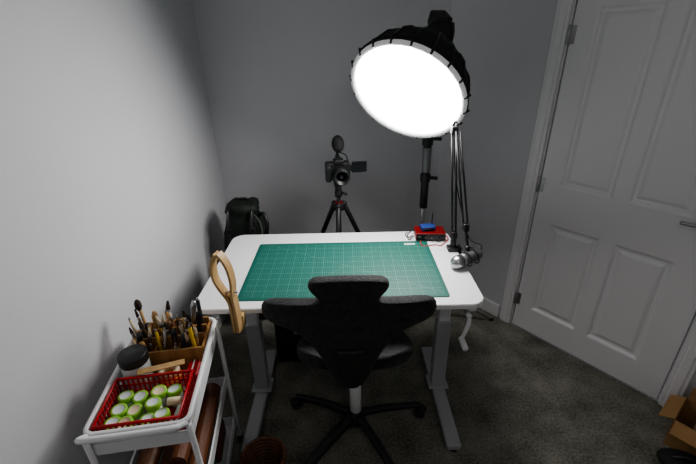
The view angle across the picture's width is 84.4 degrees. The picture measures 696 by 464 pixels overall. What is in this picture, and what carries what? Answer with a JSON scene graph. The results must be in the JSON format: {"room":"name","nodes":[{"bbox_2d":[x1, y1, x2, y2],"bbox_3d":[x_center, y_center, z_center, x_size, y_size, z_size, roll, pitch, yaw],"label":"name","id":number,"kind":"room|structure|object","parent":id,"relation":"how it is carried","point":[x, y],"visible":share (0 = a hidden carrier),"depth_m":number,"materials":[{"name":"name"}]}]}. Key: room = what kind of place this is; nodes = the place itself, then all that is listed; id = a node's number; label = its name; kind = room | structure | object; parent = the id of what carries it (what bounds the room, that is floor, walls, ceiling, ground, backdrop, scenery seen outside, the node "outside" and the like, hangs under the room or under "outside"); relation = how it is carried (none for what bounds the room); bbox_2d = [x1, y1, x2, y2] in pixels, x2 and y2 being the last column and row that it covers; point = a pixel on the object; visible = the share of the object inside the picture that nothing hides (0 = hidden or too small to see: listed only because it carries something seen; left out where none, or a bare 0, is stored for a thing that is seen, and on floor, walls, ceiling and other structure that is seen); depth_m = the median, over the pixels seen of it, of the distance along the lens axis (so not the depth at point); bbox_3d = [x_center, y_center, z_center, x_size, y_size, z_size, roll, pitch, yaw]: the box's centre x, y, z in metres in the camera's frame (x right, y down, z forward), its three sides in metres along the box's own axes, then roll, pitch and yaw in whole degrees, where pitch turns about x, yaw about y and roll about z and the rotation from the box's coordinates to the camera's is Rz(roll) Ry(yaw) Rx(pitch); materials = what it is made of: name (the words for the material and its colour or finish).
{"room":"studio","nodes":[
{"label":"studio","id":0,"kind":"room"},
{"bbox_2d":[0,0,225,463],"bbox_3d":[-0.971,0.187,0.875,0.100,2.450,4.240,-1,25,0],"label":"wall","id":1,"kind":"structure","parent":0,"point":[112,196],"depth_m":1.37,"materials":[{"name":"paint"}]},
{"bbox_2d":[216,314,226,327],"bbox_3d":[-0.891,1.248,1.377,0.014,0.100,4.020,-1,25,0],"label":"baseboard","id":2,"kind":"structure","parent":1,"relation":"attached to","point":[220,317],"depth_m":2.70,"materials":[{"name":"white paint"}]},
{"bbox_2d":[192,0,450,233],"bbox_3d":[-0.145,-0.715,2.747,1.590,2.450,0.100,-1,25,0],"label":"wall","id":3,"kind":"structure","parent":0,"point":[277,72],"depth_m":2.64,"materials":[{"name":"paint"}]},
{"bbox_2d":[208,307,673,463],"bbox_3d":[0.530,1.309,1.420,2.855,0.100,4.040,-1,25,0],"label":"floor","id":4,"kind":"structure","parent":0,"point":[514,397],"depth_m":2.07,"materials":[{"name":"carpet"}]},
{"bbox_2d":[74,317,241,463],"bbox_3d":[-0.653,0.803,1.494,0.322,0.795,0.579,-5,26,-7],"label":"trolley","id":5,"kind":"object","parent":4,"relation":"on","point":[136,438],"visible":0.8,"depth_m":1.21,"materials":[{"name":"white metal"}]},
{"bbox_2d":[117,344,155,393],"bbox_3d":[-0.751,0.491,1.370,0.096,0.154,0.096,-1,25,0],"label":"jar","id":6,"kind":"object","parent":5,"relation":"on","point":[132,358],"visible":0.81,"depth_m":1.33,"materials":[{"name":"white plastic"}]},
{"bbox_2d":[90,369,195,430],"bbox_3d":[-0.646,0.572,1.251,0.253,0.106,0.196,-5,26,-7],"label":"basket","id":7,"kind":"object","parent":5,"relation":"on","point":[190,385],"visible":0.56,"depth_m":1.27,"materials":[{"name":"red plastic"}]},
{"bbox_2d":[103,383,186,429],"bbox_3d":[-0.643,0.577,1.241,0.232,0.091,0.167,-5,26,-9],"label":"jars","id":8,"kind":"object","parent":7,"relation":"in","point":[131,406],"visible":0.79,"depth_m":1.23,"materials":[{"name":"green plastic"}]},
{"bbox_2d":[137,359,184,375],"bbox_3d":[-0.647,0.468,1.332,0.150,0.010,0.024,-10,27,-19],"label":"ruler","id":9,"kind":"object","parent":7,"relation":"on","point":[182,361],"visible":1,"depth_m":1.33,"materials":[{"name":"brown wood"}]},
{"bbox_2d":[132,316,210,373],"bbox_3d":[-0.684,0.442,1.506,0.268,0.124,0.158,-5,26,-7],"label":"holder","id":10,"kind":"object","parent":5,"relation":"on","point":[157,357],"visible":0.39,"depth_m":1.45,"materials":[{"name":"brown wood"}]},
{"bbox_2d":[128,297,203,351],"bbox_3d":[-0.694,0.382,1.478,0.269,0.235,0.148,-5,26,-8],"label":"brush","id":11,"kind":"object","parent":10,"relation":"in","point":[187,336],"visible":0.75,"depth_m":1.46,"materials":[{"name":"brown wood"}]},
{"bbox_2d":[160,367,182,385],"bbox_3d":[-0.649,0.533,1.409,0.084,0.036,0.084,-1,25,0],"label":"tape roll","id":12,"kind":"object","parent":5,"relation":"on","point":[170,370],"visible":0.23,"depth_m":1.39,"materials":[{"name":"orange"}]},
{"bbox_2d":[158,366,179,379],"bbox_3d":[-0.649,0.506,1.396,0.072,0.022,0.072,-1,25,0],"label":"tape roll","id":13,"kind":"object","parent":12,"relation":"on","point":[177,368],"visible":0.43,"depth_m":1.38,"materials":[{"name":"beige"}]},
{"bbox_2d":[136,383,220,463],"bbox_3d":[-0.653,0.748,1.476,0.246,0.138,0.400,-5,26,-7],"label":"rolls","id":14,"kind":"object","parent":5,"relation":"in","point":[182,453],"visible":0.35,"depth_m":1.41,"materials":[{"name":"brown leather"}]},
{"bbox_2d":[185,359,200,382],"bbox_3d":[-0.567,0.517,1.413,0.045,0.058,0.080,-5,26,-7],"label":"pencil case","id":15,"kind":"object","parent":5,"relation":"on","point":[195,365],"visible":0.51,"depth_m":1.40,"materials":[{"name":"red plastic"}]},
{"bbox_2d":[215,419,225,462],"bbox_3d":[-0.670,0.942,1.720,0.210,0.102,0.160,-5,26,-7],"label":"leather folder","id":16,"kind":"object","parent":5,"relation":"on","point":[222,432],"visible":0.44,"depth_m":1.70,"materials":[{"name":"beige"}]},
{"bbox_2d":[224,197,268,318],"bbox_3d":[-0.660,0.201,2.628,0.331,0.915,0.326,-1,25,0],"label":"backpack","id":17,"kind":"object","parent":4,"relation":"on","point":[244,216],"visible":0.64,"depth_m":2.43,"materials":[{"name":"fabric"}]},
{"bbox_2d":[239,435,286,463],"bbox_3d":[-0.369,1.048,1.708,0.202,0.161,0.204,-1,25,0],"label":"wicker basket","id":18,"kind":"object","parent":4,"relation":"on","point":[267,449],"visible":1,"depth_m":1.75,"materials":[{"name":"brown wicker"}]},
{"bbox_2d":[274,324,301,361],"bbox_3d":[-0.287,0.599,2.414,0.320,0.365,0.242,-1,25,0],"label":"storage box","id":19,"kind":"object","parent":4,"relation":"on","point":[287,340],"visible":0.09,"depth_m":2.33,"materials":[{"name":"black"}]},
{"bbox_2d":[196,231,482,453],"bbox_3d":[-0.034,0.535,2.052,1.246,0.780,0.837,-1,25,0],"label":"desk","id":20,"kind":"object","parent":4,"relation":"on","point":[464,293],"visible":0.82,"depth_m":2.00,"materials":[{"name":"white laminate"}]},
{"bbox_2d":[209,250,245,332],"bbox_3d":[-0.477,0.236,1.524,0.088,0.368,0.063,-1,25,0],"label":"clamp","id":21,"kind":"object","parent":20,"relation":"attached to","point":[238,321],"visible":1,"depth_m":1.50,"materials":[{"name":"brown wood"}]},
{"bbox_2d":[238,241,449,300],"bbox_3d":[-0.023,0.174,1.899,0.926,0.003,0.535,-1,25,0],"label":"cutting mat","id":22,"kind":"object","parent":20,"relation":"on","point":[410,268],"visible":0.81,"depth_m":1.90,"materials":[{"name":"green plastic"}]},
{"bbox_2d":[405,231,448,245],"bbox_3d":[0.435,0.036,2.151,0.247,0.021,0.169,7,27,17],"label":"cable","id":23,"kind":"object","parent":20,"relation":"on","point":[412,236],"visible":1,"depth_m":2.16,"materials":[{"name":"plastic"}]},
{"bbox_2d":[414,226,445,240],"bbox_3d":[0.462,0.010,2.175,0.170,0.045,0.132,-1,25,0],"label":"audio interface","id":24,"kind":"object","parent":20,"relation":"on","point":[438,234],"depth_m":2.13,"materials":[{"name":"red metal"}]},
{"bbox_2d":[419,213,435,230],"bbox_3d":[0.449,-0.056,2.156,0.080,0.089,0.056,-4,25,-6],"label":"receiver","id":25,"kind":"object","parent":24,"relation":"on","point":[430,226],"visible":1,"depth_m":2.15,"materials":[{"name":"blue plastic"}]},
{"bbox_2d":[446,120,482,269],"bbox_3d":[0.575,-0.124,1.853,0.169,0.775,0.284,-1,25,0],"label":"microphone boom arm","id":26,"kind":"object","parent":20,"relation":"on","point":[462,260],"visible":0.9,"depth_m":1.86,"materials":[{"name":"black metal"}]},
{"bbox_2d":[320,184,359,232],"bbox_3d":[-0.036,0.187,2.530,0.752,1.000,0.680,-1,25,0],"label":"tripod","id":27,"kind":"object","parent":4,"relation":"on","point":[338,205],"visible":0.45,"depth_m":2.45,"materials":[{"name":"black plastic"}]},
{"bbox_2d":[325,135,366,185],"bbox_3d":[-0.005,-0.425,2.303,0.266,0.296,0.184,-4,25,-6],"label":"video camera","id":28,"kind":"object","parent":27,"relation":"on","point":[338,170],"visible":1,"depth_m":2.31,"materials":[{"name":"black plastic"}]},
{"bbox_2d":[261,275,436,463],"bbox_3d":[0.042,0.497,1.757,0.728,1.098,0.714,-1,25,0],"label":"chair","id":29,"kind":"object","parent":4,"relation":"on","point":[349,330],"visible":1,"depth_m":1.32,"materials":[{"name":"fabric"}]},
{"bbox_2d":[349,10,493,320],"bbox_3d":[0.421,-0.191,2.227,0.886,1.927,0.824,15,30,30],"label":"light","id":30,"kind":"object","parent":4,"relation":"on","point":[411,80],"visible":0.86,"depth_m":1.75,"materials":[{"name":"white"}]},
{"bbox_2d":[656,448,695,463],"bbox_3d":[1.522,1.039,1.723,0.204,0.090,0.161,-1,25,0],"label":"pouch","id":31,"kind":"object","parent":4,"relation":"on","point":[664,455],"visible":1,"depth_m":1.74,"materials":[{"name":"black fabric"}]},
{"bbox_2d":[658,388,695,455],"bbox_3d":[1.653,0.935,1.782,0.270,0.225,0.330,-20,31,-34],"label":"cardboard box","id":32,"kind":"object","parent":4,"relation":"on","point":[681,435],"visible":1,"depth_m":1.84,"materials":[{"name":"beige cardboard"}]},
{"bbox_2d":[433,0,695,397],"bbox_3d":[1.337,-0.395,2.005,0.120,2.450,2.055,-20,31,-34],"label":"wall","id":33,"kind":"structure","parent":0,"point":[504,45],"depth_m":2.37,"materials":[{"name":"paint"}]},
{"bbox_2d":[479,297,499,316],"bbox_3d":[0.878,0.463,2.959,0.014,0.100,0.630,-20,31,-34],"label":"baseboard","id":34,"kind":"structure","parent":33,"relation":"attached to","point":[491,307],"depth_m":2.77,"materials":[{"name":"white paint"}]},
{"bbox_2d":[499,0,695,406],"bbox_3d":[1.425,-0.200,1.956,0.143,2.135,1.020,-20,31,-34],"label":"trim","id":35,"kind":"structure","parent":33,"relation":"attached to","point":[682,372],"depth_m":2.08,"materials":[{"name":"white paint"}]},
{"bbox_2d":[512,0,695,398],"bbox_3d":[1.375,-0.144,1.949,0.106,2.027,0.858,-20,31,-34],"label":"door","id":36,"kind":"structure","parent":33,"relation":"in","point":[608,279],"depth_m":1.95,"materials":[{"name":"white paint"}]}
]}

